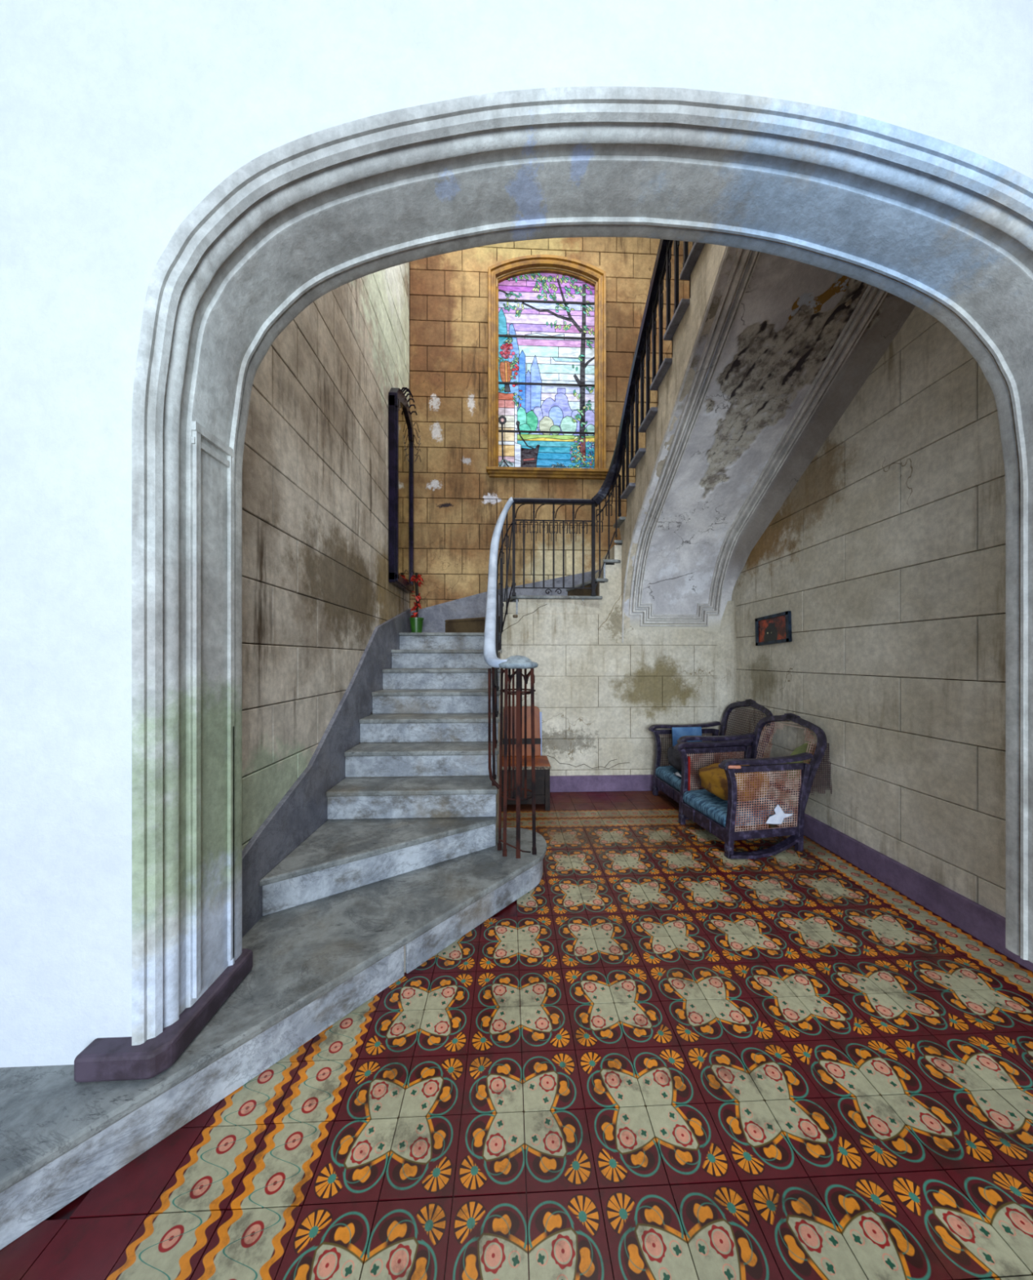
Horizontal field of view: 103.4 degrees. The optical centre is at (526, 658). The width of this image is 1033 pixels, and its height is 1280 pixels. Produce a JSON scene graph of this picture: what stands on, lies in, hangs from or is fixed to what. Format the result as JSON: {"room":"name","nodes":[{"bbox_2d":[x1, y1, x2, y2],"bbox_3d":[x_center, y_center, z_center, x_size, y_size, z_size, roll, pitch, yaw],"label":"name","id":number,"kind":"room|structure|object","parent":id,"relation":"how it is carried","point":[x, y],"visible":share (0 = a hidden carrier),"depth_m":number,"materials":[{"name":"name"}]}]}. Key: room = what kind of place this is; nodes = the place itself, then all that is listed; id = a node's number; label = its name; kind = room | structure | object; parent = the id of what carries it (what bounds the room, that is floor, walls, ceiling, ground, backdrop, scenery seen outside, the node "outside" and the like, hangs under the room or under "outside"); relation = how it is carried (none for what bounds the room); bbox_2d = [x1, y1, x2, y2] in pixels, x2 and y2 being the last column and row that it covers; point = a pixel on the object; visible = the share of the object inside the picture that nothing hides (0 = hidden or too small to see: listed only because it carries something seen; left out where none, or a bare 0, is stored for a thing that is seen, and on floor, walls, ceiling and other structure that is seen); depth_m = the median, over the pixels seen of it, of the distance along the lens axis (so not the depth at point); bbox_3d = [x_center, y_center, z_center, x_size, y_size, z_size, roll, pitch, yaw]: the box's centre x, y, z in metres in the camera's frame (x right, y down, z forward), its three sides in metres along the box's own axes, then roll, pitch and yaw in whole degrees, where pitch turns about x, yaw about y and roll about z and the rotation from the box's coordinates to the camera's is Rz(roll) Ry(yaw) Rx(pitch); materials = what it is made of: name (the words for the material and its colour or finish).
{"room":"abandoned building interior","nodes":[
{"label":"abandoned building interior","id":0,"kind":"room"},
{"bbox_2d":[242,262,409,849],"bbox_3d":[-1.514,-2.185,3.489,0.252,7.300,3.700,0,0,-2],"label":"wall","id":1,"kind":"structure","parent":0,"point":[317,588],"depth_m":2.58,"materials":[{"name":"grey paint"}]},
{"bbox_2d":[242,608,411,937],"bbox_3d":[-1.372,0.331,3.380,0.030,1.909,3.430,0,0,-2],"label":"baseboard","id":2,"kind":"structure","parent":1,"relation":"attached to","point":[303,809],"depth_m":2.60,"materials":[{"name":"stone"}]},
{"bbox_2d":[388,386,421,593],"bbox_3d":[-1.349,-1.882,4.589,0.167,2.193,0.784,0,0,-2],"label":"wall mirror","id":3,"kind":"object","parent":1,"relation":"attached to","point":[402,437],"visible":0.99,"depth_m":4.40,"materials":[{"name":"brown wood"}]},
{"bbox_2d":[399,404,410,582],"bbox_3d":[-1.369,-1.845,4.571,0.006,1.940,0.610,0,0,-2],"label":"mirror glass","id":4,"kind":"object","parent":3,"relation":"on","point":[404,413],"depth_m":4.58,"materials":[{"name":"mirror"}]},
{"bbox_2d":[0,791,1032,1279],"bbox_3d":[0.129,1.505,1.091,5.150,0.081,7.370,0,0,-2],"label":"floor","id":5,"kind":"structure","parent":0,"point":[670,1056],"depth_m":1.34,"materials":[{"name":"tile"}]},
{"bbox_2d":[0,242,915,1249],"bbox_3d":[0.222,-0.887,2.834,4.256,4.704,4.655,0,0,-2],"label":"staircase","id":6,"kind":"structure","parent":5,"relation":"on","point":[770,353],"depth_m":2.65,"materials":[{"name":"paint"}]},
{"bbox_2d":[409,569,424,632],"bbox_3d":[-1.294,-0.667,4.812,0.176,0.764,0.181,0,0,-2],"label":"potted plant","id":7,"kind":"object","parent":6,"relation":"on","point":[416,623],"visible":0.94,"depth_m":4.77,"materials":[{"name":"red plant"}]},
{"bbox_2d":[484,239,694,858],"bbox_3d":[0.386,-1.370,3.171,1.454,5.281,2.767,0,0,-2],"label":"stair railing","id":8,"kind":"object","parent":6,"relation":"on","point":[663,265],"visible":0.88,"depth_m":3.50,"materials":[{"name":"metal"}]},
{"bbox_2d":[502,706,551,811],"bbox_3d":[-0.015,0.988,4.126,0.500,0.955,0.435,0,0,-2],"label":"wooden chair","id":9,"kind":"object","parent":5,"relation":"on","point":[543,766],"visible":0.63,"depth_m":3.97,"materials":[{"name":"orange wood"}]},
{"bbox_2d":[539,711,542,755],"bbox_3d":[0.128,1.021,4.394,0.080,0.888,0.016,0,0,-2],"label":"leaning board","id":10,"kind":"object","parent":5,"relation":"on","point":[540,713],"visible":0.21,"depth_m":4.39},
{"bbox_2d":[648,698,775,819],"bbox_3d":[1.837,0.939,4.101,0.968,1.054,0.748,0,0,-6],"label":"armchair","id":11,"kind":"object","parent":5,"relation":"on","point":[664,779],"visible":0.34,"depth_m":4.16,"materials":[{"name":"brown wood"}]},
{"bbox_2d":[667,746,716,773],"bbox_3d":[1.656,1.000,4.075,0.417,0.246,0.492,0,0,-9],"label":"seat cushion","id":12,"kind":"object","parent":11,"relation":"on","point":[673,755],"visible":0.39,"depth_m":4.00,"materials":[{"name":"grey fabric"}]},
{"bbox_2d":[671,726,702,746],"bbox_3d":[1.698,0.846,4.299,0.320,0.240,0.041,0,0,-5],"label":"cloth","id":13,"kind":"object","parent":12,"relation":"on","point":[677,732],"visible":0.43,"depth_m":4.29,"materials":[{"name":"blue fabric"}]},
{"bbox_2d":[674,712,832,858],"bbox_3d":[1.855,0.964,3.359,0.965,1.003,0.768,0,0,-10],"label":"armchair","id":14,"kind":"object","parent":5,"relation":"on","point":[720,817],"visible":0.86,"depth_m":3.11,"materials":[{"name":"brown wood"}]},
{"bbox_2d":[698,763,768,802],"bbox_3d":[1.698,1.004,3.341,0.448,0.264,0.474,0,0,-14],"label":"throw pillow","id":15,"kind":"object","parent":14,"relation":"on","point":[713,778],"visible":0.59,"depth_m":3.20,"materials":[{"name":"yellow fabric"}]},
{"bbox_2d":[0,0,1032,1067],"bbox_3d":[-0.013,-0.782,1.361,4.890,4.106,0.050,0,0,-2],"label":"wall","id":16,"kind":"structure","parent":0,"point":[118,118],"depth_m":1.28,"materials":[{"name":"paint"}]},
{"bbox_2d":[74,86,1032,1082],"bbox_3d":[0.421,-0.298,1.519,3.570,3.138,0.460,0,0,-2],"label":"archway","id":17,"kind":"object","parent":16,"relation":"attached to","point":[953,224],"visible":1,"depth_m":1.44,"materials":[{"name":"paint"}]},
{"bbox_2d":[408,236,693,611],"bbox_3d":[0.414,-2.185,5.322,4.260,7.300,0.301,0,0,-2],"label":"wall","id":18,"kind":"structure","parent":0,"point":[458,507],"depth_m":5.13,"materials":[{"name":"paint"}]},
{"bbox_2d":[411,569,599,632],"bbox_3d":[0.161,-0.884,5.147,3.240,1.298,0.032,0,0,-2],"label":"baseboard","id":19,"kind":"structure","parent":18,"relation":"attached to","point":[435,616],"depth_m":5.10,"materials":[{"name":"stone"}]},
{"bbox_2d":[486,254,608,479],"bbox_3d":[0.273,-3.669,5.174,1.546,2.788,0.185,0,0,-2],"label":"window","id":20,"kind":"structure","parent":18,"relation":"in","point":[547,327],"depth_m":5.21,"materials":[{"name":"glass"}]},
{"bbox_2d":[497,545,718,775],"bbox_3d":[1.032,0.105,4.673,2.680,2.720,1.050,0,0,-2],"label":"wall","id":21,"kind":"structure","parent":0,"point":[598,695],"depth_m":4.51,"materials":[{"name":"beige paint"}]},
{"bbox_2d":[550,774,661,792],"bbox_3d":[0.995,1.377,4.503,2.370,0.175,0.030,0,0,-2],"label":"baseboard","id":22,"kind":"structure","parent":21,"relation":"attached to","point":[612,783],"depth_m":4.48,"materials":[{"name":"purple paint"}]},
{"bbox_2d":[250,224,1021,955],"bbox_3d":[0.543,-0.982,1.700,3.750,4.506,0.050,0,0,-2],"label":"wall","id":23,"kind":"structure","parent":0,"point":[932,298],"depth_m":1.74,"materials":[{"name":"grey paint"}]},
{"bbox_2d":[717,306,1005,917],"bbox_3d":[2.462,-2.185,1.531,0.390,7.300,8.050,0,0,-2],"label":"wall","id":24,"kind":"structure","parent":0,"point":[886,556],"depth_m":2.58,"materials":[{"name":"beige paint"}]},
{"bbox_2d":[755,610,792,645],"bbox_3d":[2.295,-0.270,3.801,0.028,0.291,0.491,0,0,-2],"label":"framed picture","id":25,"kind":"object","parent":24,"relation":"attached to","point":[775,628],"visible":1,"depth_m":3.77,"materials":[{"name":"blue paint"}]},
{"bbox_2d":[758,615,786,642],"bbox_3d":[2.296,-0.270,3.801,0.006,0.238,0.429,0,0,-2],"label":"print","id":26,"kind":"object","parent":25,"relation":"attached to","point":[771,628],"depth_m":3.80},
{"bbox_2d":[764,793,1032,972],"bbox_3d":[2.326,1.377,3.147,0.032,0.175,2.650,0,0,-2],"label":"baseboard","id":27,"kind":"structure","parent":24,"relation":"attached to","point":[988,926],"depth_m":2.42,"materials":[{"name":"purple paint"}]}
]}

